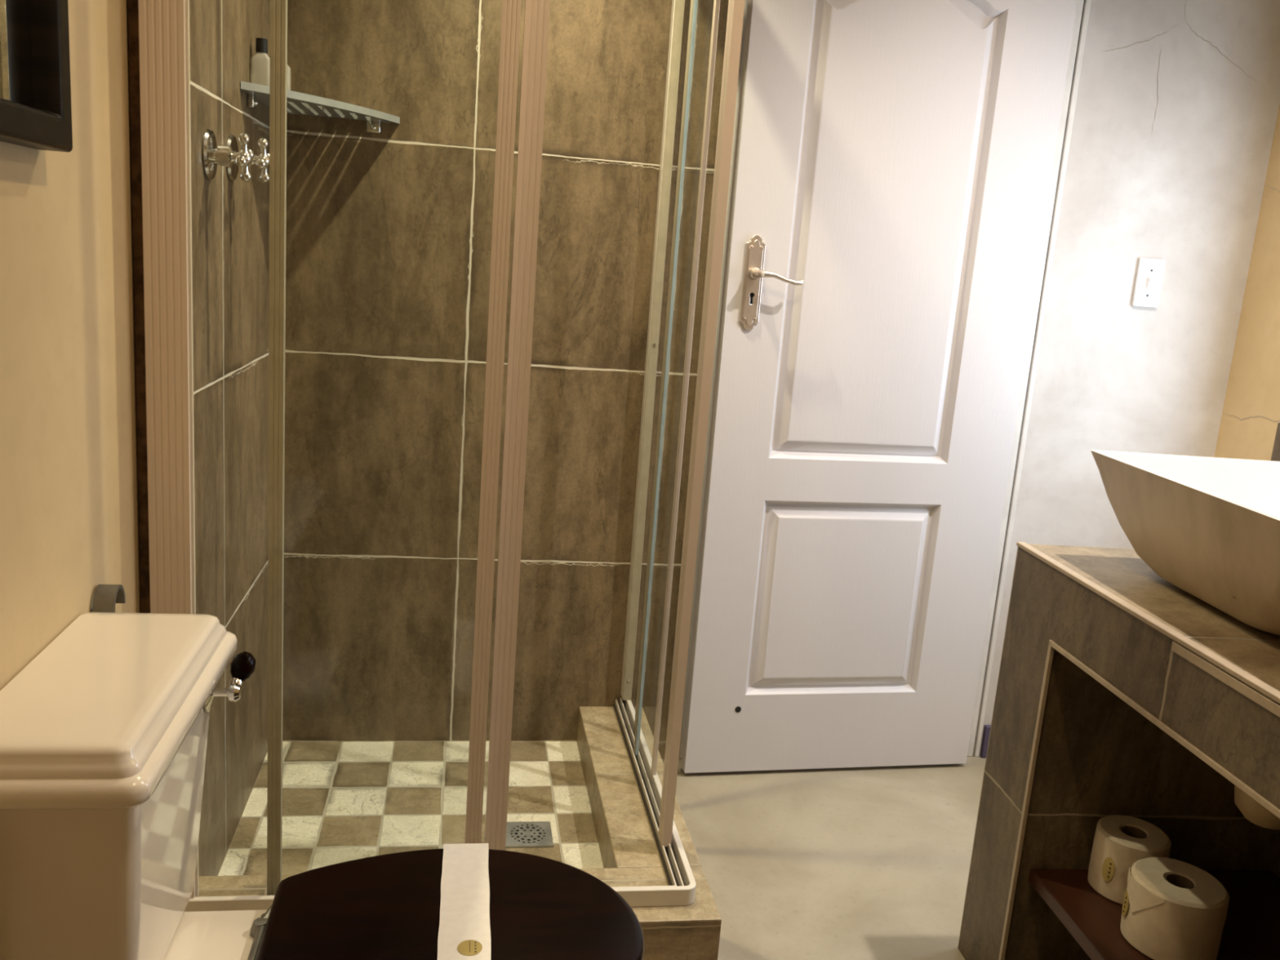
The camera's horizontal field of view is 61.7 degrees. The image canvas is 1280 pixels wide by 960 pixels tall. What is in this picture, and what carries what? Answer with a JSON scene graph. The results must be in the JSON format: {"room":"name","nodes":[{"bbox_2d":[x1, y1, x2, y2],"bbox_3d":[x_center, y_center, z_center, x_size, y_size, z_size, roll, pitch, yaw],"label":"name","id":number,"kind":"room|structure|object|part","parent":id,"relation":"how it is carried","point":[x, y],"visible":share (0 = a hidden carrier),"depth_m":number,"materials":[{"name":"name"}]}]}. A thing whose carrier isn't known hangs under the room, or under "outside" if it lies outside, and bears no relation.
{"room":"bathroom","nodes":[
{"label":"bathroom","id":0,"kind":"room"},
{"bbox_2d":[0,0,141,690],"bbox_3d":[-0.679,-0.123,0.694,0.120,2.460,3.840,2,12,-9],"label":"wall","id":1,"kind":"structure","parent":0,"point":[69,498],"depth_m":1.38,"materials":[{"name":"yellow paint"}]},
{"bbox_2d":[0,0,72,152],"bbox_3d":[-0.585,-0.724,0.758,0.037,0.878,0.848,2,12,-9],"label":"picture frame","id":2,"kind":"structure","parent":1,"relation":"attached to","point":[36,108],"depth_m":1.19,"materials":[{"name":"black wood"}]},
{"bbox_2d":[0,0,34,108],"bbox_3d":[-0.598,-0.725,0.756,0.008,0.808,0.778,2,12,-9],"label":"mirror glass","id":3,"kind":"object","parent":2,"relation":"attached to","point":[16,16],"depth_m":1.16,"materials":[{"name":"mirror"}]},
{"bbox_2d":[89,584,125,612],"bbox_3d":[-0.754,0.176,1.530,0.033,0.064,0.083,2,12,-9],"label":"wall bracket","id":4,"kind":"object","parent":1,"relation":"attached to","point":[105,598],"visible":0.77,"depth_m":1.49,"materials":[{"name":"metal"}]},
{"bbox_2d":[127,0,270,875],"bbox_3d":[-0.799,-0.408,2.030,0.058,2.460,0.853,2,12,-9],"label":"wall","id":5,"kind":"structure","parent":0,"point":[230,220],"depth_m":2.03,"materials":[{"name":"tile"}]},
{"bbox_2d":[202,128,253,182],"bbox_3d":[-0.690,-0.545,1.807,0.070,0.084,0.084,2,12,-9],"label":"tap","id":6,"kind":"object","parent":5,"relation":"attached to","point":[224,155],"visible":1,"depth_m":1.79,"materials":[{"name":"silver metal"}]},
{"bbox_3d":[-0.666,-0.544,1.811,0.022,0.079,0.079,2,12,-9],"label":"cross handle","id":7,"kind":"part","parent":6,"relation":"part of","materials":[{"name":"silver metal"}]},
{"bbox_2d":[226,133,269,182],"bbox_3d":[-0.716,-0.590,1.974,0.070,0.084,0.084,2,12,-9],"label":"tap","id":8,"kind":"object","parent":5,"relation":"attached to","point":[261,162],"visible":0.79,"depth_m":1.97,"materials":[{"name":"silver metal"}]},
{"bbox_3d":[-0.692,-0.589,1.978,0.022,0.079,0.079,2,12,-9],"label":"cross handle","id":9,"kind":"part","parent":8,"relation":"part of","materials":[{"name":"silver metal"}]},
{"bbox_2d":[240,80,399,133],"bbox_3d":[-0.649,-0.767,2.225,0.271,0.039,0.369,2,12,-9],"label":"corner shelf","id":10,"kind":"object","parent":5,"relation":"attached to","point":[297,103],"visible":0.98,"depth_m":2.25,"materials":[{"name":"silver metal"}]},
{"bbox_2d":[255,37,267,53],"bbox_3d":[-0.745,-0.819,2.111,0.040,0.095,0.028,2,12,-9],"label":"cap","id":11,"kind":"object","parent":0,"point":[261,44],"visible":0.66,"depth_m":2.10,"materials":[{"name":"black plastic"}]},
{"bbox_2d":[217,741,604,875],"bbox_3d":[-0.485,0.774,2.394,0.775,0.050,0.745,2,12,-9],"label":"floor","id":12,"kind":"structure","parent":0,"point":[343,802],"depth_m":2.44,"materials":[{"name":"tile"}]},
{"bbox_2d":[505,821,553,848],"bbox_3d":[-0.245,0.774,2.343,0.104,0.004,0.100,2,12,-9],"label":"floor drain","id":13,"kind":"object","parent":12,"relation":"on","point":[528,833],"visible":1,"depth_m":2.34,"materials":[{"name":"metal"}]},
{"bbox_2d":[282,0,1279,759],"bbox_3d":[0.401,-0.461,2.719,2.650,2.460,0.132,2,12,-9],"label":"wall","id":14,"kind":"structure","parent":0,"point":[388,233],"depth_m":2.63,"materials":[{"name":"tile"}]},
{"bbox_2d":[680,0,1077,773],"bbox_3d":[0.585,-0.275,2.627,0.800,2.138,0.102,2,12,-13],"label":"door","id":15,"kind":"structure","parent":14,"relation":"in","point":[894,159],"depth_m":2.64,"materials":[{"name":"white paint"}]},
{"bbox_3d":[0.265,-0.463,2.522,0.048,0.222,0.006,2,12,-13],"label":"handle plate","id":16,"kind":"part","parent":15,"relation":"part of","materials":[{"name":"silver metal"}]},
{"bbox_3d":[0.320,-0.474,2.498,0.125,0.034,0.053,2,12,-13],"label":"lever","id":17,"kind":"part","parent":15,"relation":"part of","materials":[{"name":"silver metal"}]},
{"bbox_2d":[679,0,1091,758],"bbox_3d":[0.602,-0.323,2.771,0.863,2.200,0.112,2,12,-9],"label":"trim","id":18,"kind":"structure","parent":14,"relation":"attached to","point":[1082,10],"depth_m":2.77,"materials":[{"name":"white paint"}]},
{"bbox_2d":[979,724,991,758],"bbox_3d":[1.236,0.744,3.052,0.558,0.095,0.014,2,12,-9],"label":"baseboard","id":19,"kind":"structure","parent":14,"relation":"attached to","point":[985,738],"depth_m":3.00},
{"bbox_2d":[1131,257,1165,307],"bbox_3d":[1.325,-0.511,2.786,0.072,0.124,0.024,2,12,-9],"label":"light switch","id":20,"kind":"object","parent":14,"relation":"attached to","point":[1149,274],"visible":1,"depth_m":2.79,"materials":[{"name":"white plastic"}]},
{"bbox_2d":[662,755,986,959],"bbox_3d":[0.520,1.128,1.468,3.000,0.120,4.600,2,12,-9],"label":"floor","id":21,"kind":"structure","parent":0,"point":[865,863],"depth_m":2.45,"materials":[{"name":"beige concrete"}]},
{"bbox_2d":[0,612,644,959],"bbox_3d":[-0.378,0.616,1.397,0.759,0.776,0.471,2,12,-9],"label":"toilet","id":22,"kind":"object","parent":21,"relation":"on","point":[104,733],"visible":0.98,"depth_m":1.29,"materials":[{"name":"ceramic"}]},
{"bbox_3d":[-0.629,0.254,1.284,0.197,0.060,0.460,2,12,-9],"label":"cistern lid","id":23,"kind":"part","parent":22,"relation":"part of","materials":[{"name":"ceramic"}]},
{"bbox_3d":[-0.557,0.285,1.440,0.044,0.052,0.052,2,12,-9],"label":"flush lever","id":24,"kind":"part","parent":22,"relation":"part of","materials":[{"name":"silver metal"}]},
{"bbox_3d":[-0.540,0.254,1.459,0.032,0.039,0.036,2,12,-9],"label":"wooden knob","id":25,"kind":"part","parent":22,"relation":"part of","materials":[{"name":"brown wood"}]},
{"bbox_3d":[-0.236,0.592,1.384,0.486,0.020,0.412,2,12,-9],"label":"lid","id":26,"kind":"part","parent":22,"relation":"part of","materials":[{"name":"brown wood"}]},
{"bbox_2d":[437,843,490,959],"bbox_3d":[-0.228,0.586,1.389,0.068,0.016,0.406,2,12,-9],"label":"band","id":27,"kind":"object","parent":22,"relation":"on","point":[464,930],"visible":1,"depth_m":1.44,"materials":[{"name":"white paper"}]},
{"bbox_2d":[199,706,721,959],"bbox_3d":[-0.418,0.746,2.307,0.993,0.150,0.923,2,12,-9],"label":"shower curb","id":28,"kind":"object","parent":21,"relation":"on","point":[630,855],"depth_m":2.12,"materials":[{"name":"tile"}]},
{"bbox_2d":[137,0,744,911],"bbox_3d":[-0.354,-0.258,2.119,0.936,1.894,0.880,2,12,-9],"label":"shower enclosure","id":29,"kind":"object","parent":28,"relation":"on","point":[164,42],"visible":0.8,"depth_m":1.75,"materials":[{"name":"white metal"}]},
{"bbox_3d":[-0.722,-0.165,1.643,0.061,1.848,0.019,2,12,-9],"label":"wall post","id":30,"kind":"part","parent":29,"relation":"part of","materials":[{"name":"pink metal"}]},
{"bbox_3d":[0.030,-0.323,2.604,0.024,1.816,0.032,2,12,-9],"label":"wall post","id":31,"kind":"part","parent":29,"relation":"part of","materials":[{"name":"white metal"}]},
{"bbox_2d":[957,542,1279,959],"bbox_3d":[1.006,0.686,1.401,0.544,0.842,1.420,3,12,-7],"label":"vanity","id":32,"kind":"object","parent":21,"relation":"on","point":[1121,690],"visible":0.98,"depth_m":1.89,"materials":[{"name":"tile"}]},
{"bbox_2d":[1087,814,1171,904],"bbox_3d":[0.852,0.663,1.871,0.121,0.112,0.121,2,12,-9],"label":"toilet roll","id":33,"kind":"object","parent":32,"relation":"on","point":[1120,841],"visible":0.77,"depth_m":1.84,"materials":[{"name":"paper"}]},
{"bbox_3d":[0.738,0.702,1.372,0.008,0.643,1.094,3,12,-7],"label":"opening trim","id":34,"kind":"part","parent":32,"relation":"part of","materials":[{"name":"tile"}]},
{"bbox_2d":[1012,543,1279,768],"bbox_3d":[1.035,0.317,1.325,0.540,0.078,1.420,3,12,-7],"label":"countertop","id":35,"kind":"structure","parent":32,"relation":"on","point":[1121,571],"depth_m":1.60,"materials":[{"name":"tile"}]},
{"bbox_2d":[1091,449,1279,635],"bbox_3d":[1.005,0.110,1.646,0.405,0.192,0.560,3,12,-5],"label":"basin","id":36,"kind":"object","parent":35,"relation":"in","point":[1209,527],"visible":1,"depth_m":1.65,"materials":[{"name":"white ceramic"}]},
{"bbox_3d":[0.774,0.273,1.287,0.016,0.024,1.420,3,12,-7],"label":"edge trim","id":37,"kind":"part","parent":32,"relation":"part of","materials":[{"name":"tile"}]},
{"bbox_3d":[0.965,0.596,2.022,0.490,0.760,0.166,3,12,-7],"label":"panel","id":38,"kind":"part","parent":32,"relation":"part of","materials":[{"name":"tile"}]},
{"bbox_2d":[1028,868,1279,959],"bbox_3d":[0.991,0.836,1.428,0.472,0.025,1.090,3,12,-7],"label":"shelf","id":39,"kind":"object","parent":32,"relation":"attached to","point":[1251,929],"depth_m":1.82,"materials":[{"name":"red wood"}]},
{"bbox_2d":[1120,857,1229,959],"bbox_3d":[0.858,0.694,1.725,0.146,0.112,0.145,2,12,-9],"label":"toilet roll","id":40,"kind":"object","parent":32,"relation":"on","point":[1173,909],"visible":1,"depth_m":1.68,"materials":[{"name":"paper"}]},
{"bbox_2d":[1234,784,1279,829],"bbox_3d":[1.095,0.440,1.630,0.315,0.267,0.143,11,13,29],"label":"trap","id":41,"kind":"object","parent":32,"relation":"in","point":[1252,811],"visible":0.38,"depth_m":1.69,"materials":[{"name":"ceramic"}]},
{"bbox_2d":[1213,102,1279,460],"bbox_3d":[1.778,-0.229,2.100,0.121,2.460,1.607,2,12,-9],"label":"wall","id":42,"kind":"structure","parent":0,"point":[1251,414],"depth_m":2.79,"materials":[{"name":"yellow paint"}]},
{"bbox_2d":[1271,422,1279,461],"bbox_3d":[1.629,0.049,0.702,0.615,2.460,2.837,2,12,-9],"label":"wall partition","id":43,"kind":"structure","parent":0,"point":[1275,456],"depth_m":2.07,"materials":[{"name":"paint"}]}
]}

